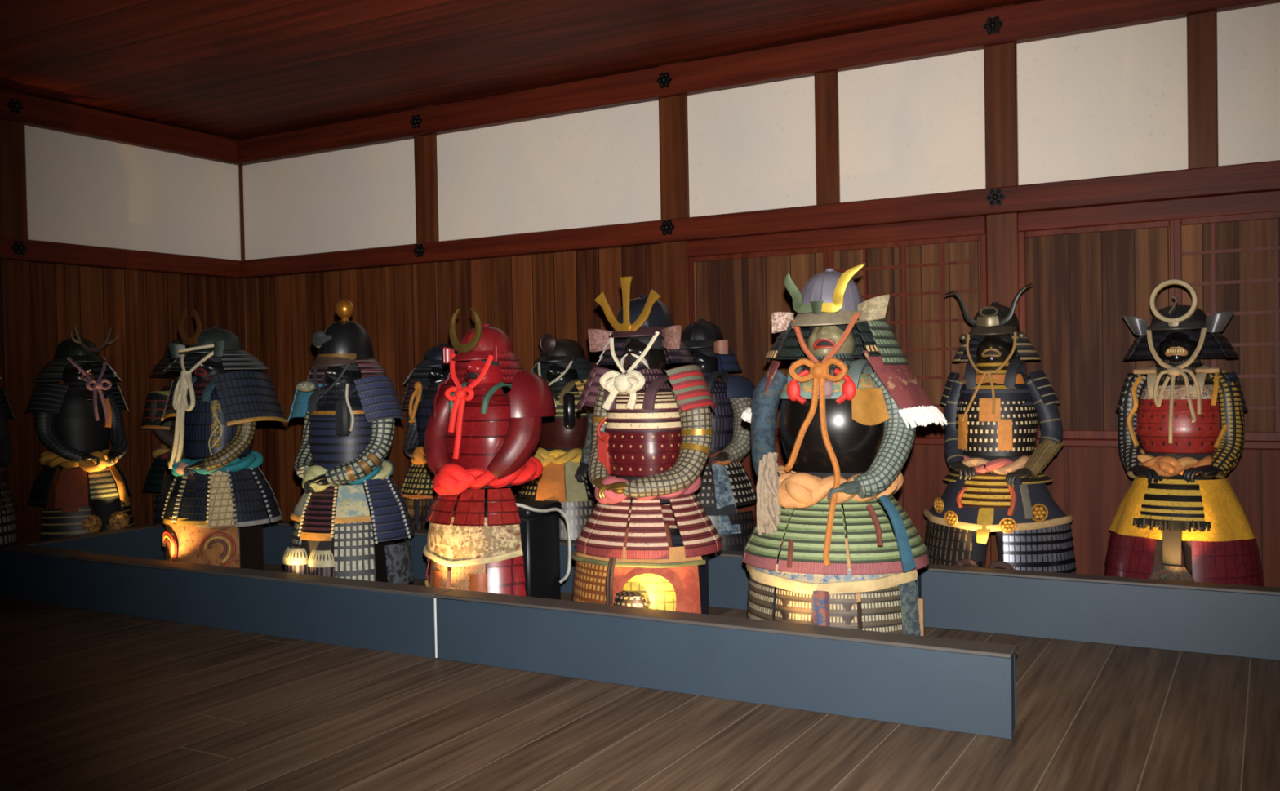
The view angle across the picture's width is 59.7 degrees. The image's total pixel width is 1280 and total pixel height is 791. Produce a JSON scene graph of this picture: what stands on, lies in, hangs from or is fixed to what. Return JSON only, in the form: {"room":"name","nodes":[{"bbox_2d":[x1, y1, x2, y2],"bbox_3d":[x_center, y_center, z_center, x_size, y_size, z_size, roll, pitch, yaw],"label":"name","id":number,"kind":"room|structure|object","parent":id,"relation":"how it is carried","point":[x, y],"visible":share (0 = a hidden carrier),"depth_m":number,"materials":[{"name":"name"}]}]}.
{"room":"historic interior","nodes":[
{"label":"historic interior","id":0,"kind":"room"},
{"bbox_2d":[0,124,244,541],"bbox_3d":[-5.316,-0.381,5.489,0.146,3.160,8.330,0,1,30],"label":"wall","id":1,"kind":"structure","parent":0,"point":[82,190],"depth_m":8.15,"materials":[{"name":"white paint"}]},
{"bbox_2d":[0,87,36,543],"bbox_3d":[-4.150,-0.440,7.403,0.070,3.160,0.182,0,1,30],"label":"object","id":2,"kind":"structure","parent":1,"relation":"attached to","point":[14,274],"depth_m":7.38,"materials":[{"name":"brown wood"}]},
{"bbox_2d":[0,88,237,164],"bbox_3d":[-5.273,-1.846,5.360,0.131,0.189,8.224,0,1,30],"label":"trim","id":3,"kind":"structure","parent":1,"relation":"attached to","point":[28,109],"depth_m":7.96,"materials":[{"name":"brown wood"}]},
{"bbox_2d":[0,236,240,278],"bbox_3d":[-5.255,-0.906,5.378,0.131,0.140,8.224,0,1,30],"label":"trim","id":4,"kind":"structure","parent":1,"relation":"attached to","point":[15,249],"depth_m":7.96,"materials":[{"name":"brown wood"}]},
{"bbox_2d":[0,0,1039,139],"bbox_3d":[-0.602,-2.040,2.724,11.200,0.080,8.650,0,1,30],"label":"ceiling","id":5,"kind":"structure","parent":0,"point":[236,69],"depth_m":6.53,"materials":[{"name":"brown wood"}]},
{"bbox_2d":[0,564,1279,790],"bbox_3d":[-0.540,1.199,2.784,11.200,0.080,8.650,0,1,30],"label":"floor","id":6,"kind":"structure","parent":0,"point":[91,700],"depth_m":3.82,"materials":[{"name":"wood"}]},
{"bbox_2d":[0,377,17,547],"bbox_3d":[-4.076,0.391,6.721,0.520,1.529,0.596,0,1,30],"label":"armor","id":7,"kind":"object","parent":6,"relation":"on","point":[8,536],"visible":0.86,"depth_m":6.80,"materials":[{"name":"black metal"}]},
{"bbox_2d":[0,545,91,605],"bbox_3d":[-3.352,1.008,6.284,0.661,0.277,0.133,0,1,30],"label":"barrier","id":8,"kind":"object","parent":6,"relation":"on","point":[33,573],"visible":0.68,"depth_m":6.24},
{"bbox_2d":[24,326,134,540],"bbox_3d":[-3.702,0.345,7.393,0.546,1.588,0.664,0,1,30],"label":"armor","id":9,"kind":"object","parent":6,"relation":"on","point":[76,420],"visible":0.88,"depth_m":7.24,"materials":[{"name":"black metal"}]},
{"bbox_2d":[17,522,165,560],"bbox_3d":[-3.281,0.992,7.102,0.103,0.277,1.331,0,1,30],"label":"barrier","id":10,"kind":"object","parent":6,"relation":"on","point":[141,541],"visible":0.23,"depth_m":7.03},
{"bbox_2d":[139,338,195,524],"bbox_3d":[-3.265,0.344,8.102,0.552,1.539,0.689,0,1,30],"label":"armor","id":11,"kind":"object","parent":6,"relation":"on","point":[156,401],"visible":0.18,"depth_m":7.87,"materials":[{"name":"black metal"}]},
{"bbox_2d":[160,310,288,568],"bbox_3d":[-2.366,0.329,6.304,0.757,1.603,0.624,0,1,30],"label":"armor","id":12,"kind":"object","parent":6,"relation":"on","point":[217,410],"visible":0.98,"depth_m":6.10,"materials":[{"name":"metal"}]},
{"bbox_2d":[232,502,263,570],"bbox_3d":[-2.336,0.875,6.375,0.350,0.500,0.205,0,1,30],"label":"chest","id":13,"kind":"object","parent":6,"relation":"on","point":[250,537],"visible":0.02,"depth_m":6.29,"materials":[{"name":"black wood"}]},
{"bbox_2d":[65,552,453,658],"bbox_3d":[-1.960,0.997,5.460,2.556,0.277,0.133,0,1,30],"label":"barrier","id":14,"kind":"object","parent":6,"relation":"on","point":[383,616],"visible":0.84,"depth_m":5.30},
{"bbox_2d":[282,299,414,584],"bbox_3d":[-1.526,0.312,5.801,0.685,1.623,0.659,0,1,30],"label":"armor","id":15,"kind":"object","parent":6,"relation":"on","point":[348,428],"visible":0.98,"depth_m":5.63,"materials":[{"name":"blue metal"}]},
{"bbox_2d":[333,511,395,582],"bbox_3d":[-1.474,0.868,5.888,0.350,0.500,0.205,0,1,30],"label":"chest","id":16,"kind":"object","parent":6,"relation":"on","point":[380,551],"visible":0.02,"depth_m":5.78,"materials":[{"name":"black wood"}]},
{"bbox_2d":[399,342,495,530],"bbox_3d":[-1.289,0.374,7.317,0.689,1.439,0.585,0,1,30],"label":"armor","id":17,"kind":"object","parent":6,"relation":"on","point":[416,489],"visible":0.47,"depth_m":7.21,"materials":[{"name":"metal"}]},
{"bbox_2d":[422,307,556,595],"bbox_3d":[-0.742,0.354,5.331,0.638,1.533,0.557,0,2,45],"label":"armor","id":18,"kind":"object","parent":6,"relation":"on","point":[477,435],"visible":0.93,"depth_m":5.17,"materials":[{"name":"red metal"}]},
{"bbox_2d":[453,497,571,599],"bbox_3d":[-0.643,0.804,5.441,0.508,0.613,0.364,0,1,30],"label":"chest","id":19,"kind":"object","parent":6,"relation":"on","point":[539,519],"visible":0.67,"depth_m":5.34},
{"bbox_2d":[515,333,598,540],"bbox_3d":[-0.481,0.355,6.849,0.693,1.464,0.558,0,1,30],"label":"armor","id":20,"kind":"object","parent":6,"relation":"on","point":[566,437],"visible":0.6,"depth_m":6.69,"materials":[{"name":"black metal"}]},
{"bbox_2d":[262,520,921,609],"bbox_3d":[-0.781,0.956,6.441,4.841,0.277,0.113,0,1,30],"label":"barrier","id":21,"kind":"object","parent":6,"relation":"on","point":[728,575],"visible":0.12,"depth_m":6.15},
{"bbox_2d":[571,276,723,613],"bbox_3d":[0.009,0.299,4.903,0.672,1.623,0.678,0,1,30],"label":"armor","id":22,"kind":"object","parent":6,"relation":"on","point":[651,440],"visible":0.94,"depth_m":4.76,"materials":[{"name":"red metal"}]},
{"bbox_2d":[636,528,709,614],"bbox_3d":[0.079,0.855,5.007,0.450,0.500,0.205,0,1,30],"label":"chest","id":23,"kind":"object","parent":6,"relation":"on","point":[703,570],"visible":0.02,"depth_m":4.93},
{"bbox_2d":[663,318,756,551],"bbox_3d":[0.351,0.321,6.375,0.683,1.519,0.546,0,1,30],"label":"armor","id":24,"kind":"object","parent":6,"relation":"on","point":[704,340],"visible":0.44,"depth_m":6.22,"materials":[{"name":"metal"}]},
{"bbox_2d":[434,589,1018,739],"bbox_3d":[0.191,0.979,4.239,2.387,0.277,0.133,0,1,30],"label":"barrier","id":25,"kind":"object","parent":6,"relation":"on","point":[940,683],"visible":1,"depth_m":4.06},
{"bbox_2d":[772,586,776,621],"bbox_3d":[0.822,0.919,4.588,0.550,0.360,0.205,-1,1,24],"label":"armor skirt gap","id":26,"kind":"object","parent":6,"relation":"on","point":[775,588],"visible":0.02,"depth_m":4.60,"materials":[{"name":"black"}]},
{"bbox_2d":[741,262,947,635],"bbox_3d":[0.789,0.298,4.479,0.730,1.619,0.780,-1,1,-15],"label":"armor","id":27,"kind":"object","parent":6,"relation":"on","point":[851,555],"visible":0.95,"depth_m":4.31,"materials":[{"name":"metal"}]},
{"bbox_2d":[923,282,1075,573],"bbox_3d":[1.761,0.263,5.537,0.617,1.613,0.588,-1,1,-13],"label":"armor","id":28,"kind":"object","parent":6,"relation":"on","point":[992,415],"visible":0.91,"depth_m":5.43,"materials":[{"name":"black metal"}]},
{"bbox_2d":[920,564,1279,660],"bbox_3d":[2.980,0.924,4.314,3.779,0.277,0.113,0,1,30],"label":"barrier","id":29,"kind":"object","parent":6,"relation":"on","point":[1239,620],"visible":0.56,"depth_m":4.80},
{"bbox_2d":[1103,279,1264,586],"bbox_3d":[2.490,0.267,5.158,0.607,1.591,0.590,-1,1,-6],"label":"armor","id":30,"kind":"object","parent":6,"relation":"on","point":[1187,420],"visible":0.91,"depth_m":5.02,"materials":[{"name":"red metal"}]},
{"bbox_2d":[242,2,1279,587],"bbox_3d":[1.523,-0.530,6.452,11.200,3.160,0.148,0,1,30],"label":"wall","id":31,"kind":"structure","parent":0,"point":[1113,102],"depth_m":6.95,"materials":[{"name":"white paint"}]},
{"bbox_2d":[238,165,249,470],"bbox_3d":[-3.219,-0.489,9.072,0.085,3.160,0.045,0,1,30],"label":"trim","id":32,"kind":"structure","parent":31,"relation":"attached to","point":[240,167],"depth_m":9.03,"materials":[{"name":"brown wood"}]},
{"bbox_2d":[413,105,440,363],"bbox_3d":[-1.519,-0.503,8.094,0.184,3.160,0.070,0,1,30],"label":"trim","id":33,"kind":"structure","parent":31,"relation":"attached to","point":[424,146],"depth_m":8.04,"materials":[{"name":"brown wood"}]},
{"bbox_2d":[657,61,689,374],"bbox_3d":[0.241,-0.518,7.097,0.190,3.160,0.070,0,1,30],"label":"trim","id":34,"kind":"structure","parent":31,"relation":"attached to","point":[673,110],"depth_m":7.05,"materials":[{"name":"brown wood"}]},
{"bbox_2d":[234,0,1279,165],"bbox_3d":[1.526,-1.993,6.276,11.000,0.189,0.135,0,1,30],"label":"trim","id":35,"kind":"structure","parent":31,"relation":"attached to","point":[1041,20],"depth_m":6.71,"materials":[{"name":"brown wood"}]},
{"bbox_2d":[688,246,827,435],"bbox_3d":[0.730,-0.317,6.822,0.929,1.120,0.056,0,1,30],"label":"door","id":36,"kind":"structure","parent":31,"relation":"in","point":[740,294],"depth_m":6.83,"materials":[{"name":"brown wood"}]},
{"bbox_2d":[239,160,1279,279],"bbox_3d":[1.544,-1.053,6.294,11.000,0.140,0.135,0,1,30],"label":"trim","id":37,"kind":"structure","parent":31,"relation":"attached to","point":[1261,176],"depth_m":6.54,"materials":[{"name":"brown wood"}]},
{"bbox_2d":[813,71,839,204],"bbox_3d":[1.109,-1.508,6.580,0.139,0.815,0.062,0,1,30],"label":"trim","id":38,"kind":"structure","parent":31,"relation":"attached to","point":[826,84],"depth_m":6.55,"materials":[{"name":"brown wood"}]},
{"bbox_2d":[686,215,986,257],"bbox_3d":[1.107,-0.928,6.580,1.834,0.106,0.075,0,1,30],"label":"trim","id":39,"kind":"structure","parent":31,"relation":"attached to","point":[969,225],"depth_m":6.50,"materials":[{"name":"brown wood"}]},
{"bbox_2d":[775,435,944,444],"bbox_3d":[1.127,0.260,6.597,1.834,0.040,0.085,0,1,30],"label":"trim","id":40,"kind":"structure","parent":31,"relation":"attached to","point":[919,441],"depth_m":6.27,"materials":[{"name":"brown wood"}]},
{"bbox_2d":[827,234,986,437],"bbox_3d":[1.524,-0.324,6.368,0.910,1.120,0.064,0,1,30],"label":"door","id":41,"kind":"structure","parent":31,"relation":"in","point":[927,324],"depth_m":6.29,"materials":[{"name":"brown wood"}]},
{"bbox_2d":[983,4,1019,568],"bbox_3d":[1.992,-0.533,6.104,0.168,3.160,0.070,0,1,30],"label":"trim","id":42,"kind":"structure","parent":31,"relation":"attached to","point":[1000,61],"depth_m":6.06,"materials":[{"name":"brown wood"}]},
{"bbox_2d":[1017,220,1174,439],"bbox_3d":[2.405,-0.331,5.873,0.777,1.120,0.056,0,1,30],"label":"door","id":43,"kind":"structure","parent":31,"relation":"in","point":[1085,279],"depth_m":5.88,"materials":[{"name":"brown wood"}]},
{"bbox_2d":[1017,190,1279,231],"bbox_3d":[2.872,-0.943,5.579,1.887,0.106,0.075,0,1,30],"label":"trim","id":44,"kind":"structure","parent":31,"relation":"attached to","point":[1266,201],"depth_m":5.69,"materials":[{"name":"brown wood"}]},
{"bbox_2d":[1035,438,1279,449],"bbox_3d":[2.892,0.245,5.597,1.887,0.040,0.085,0,1,30],"label":"trim","id":45,"kind":"structure","parent":31,"relation":"attached to","point":[1260,445],"depth_m":5.80,"materials":[{"name":"brown wood"}]},
{"bbox_2d":[1186,11,1218,168],"bbox_3d":[2.828,-1.523,5.606,0.135,0.815,0.062,0,1,30],"label":"trim","id":46,"kind":"structure","parent":31,"relation":"attached to","point":[1202,28],"depth_m":5.58,"materials":[{"name":"brown wood"}]},
{"bbox_2d":[1173,211,1279,441],"bbox_3d":[3.215,-0.338,5.403,1.125,1.120,0.074,0,1,30],"label":"door","id":47,"kind":"structure","parent":31,"relation":"in","point":[1232,262],"depth_m":5.50,"materials":[{"name":"brown wood"}]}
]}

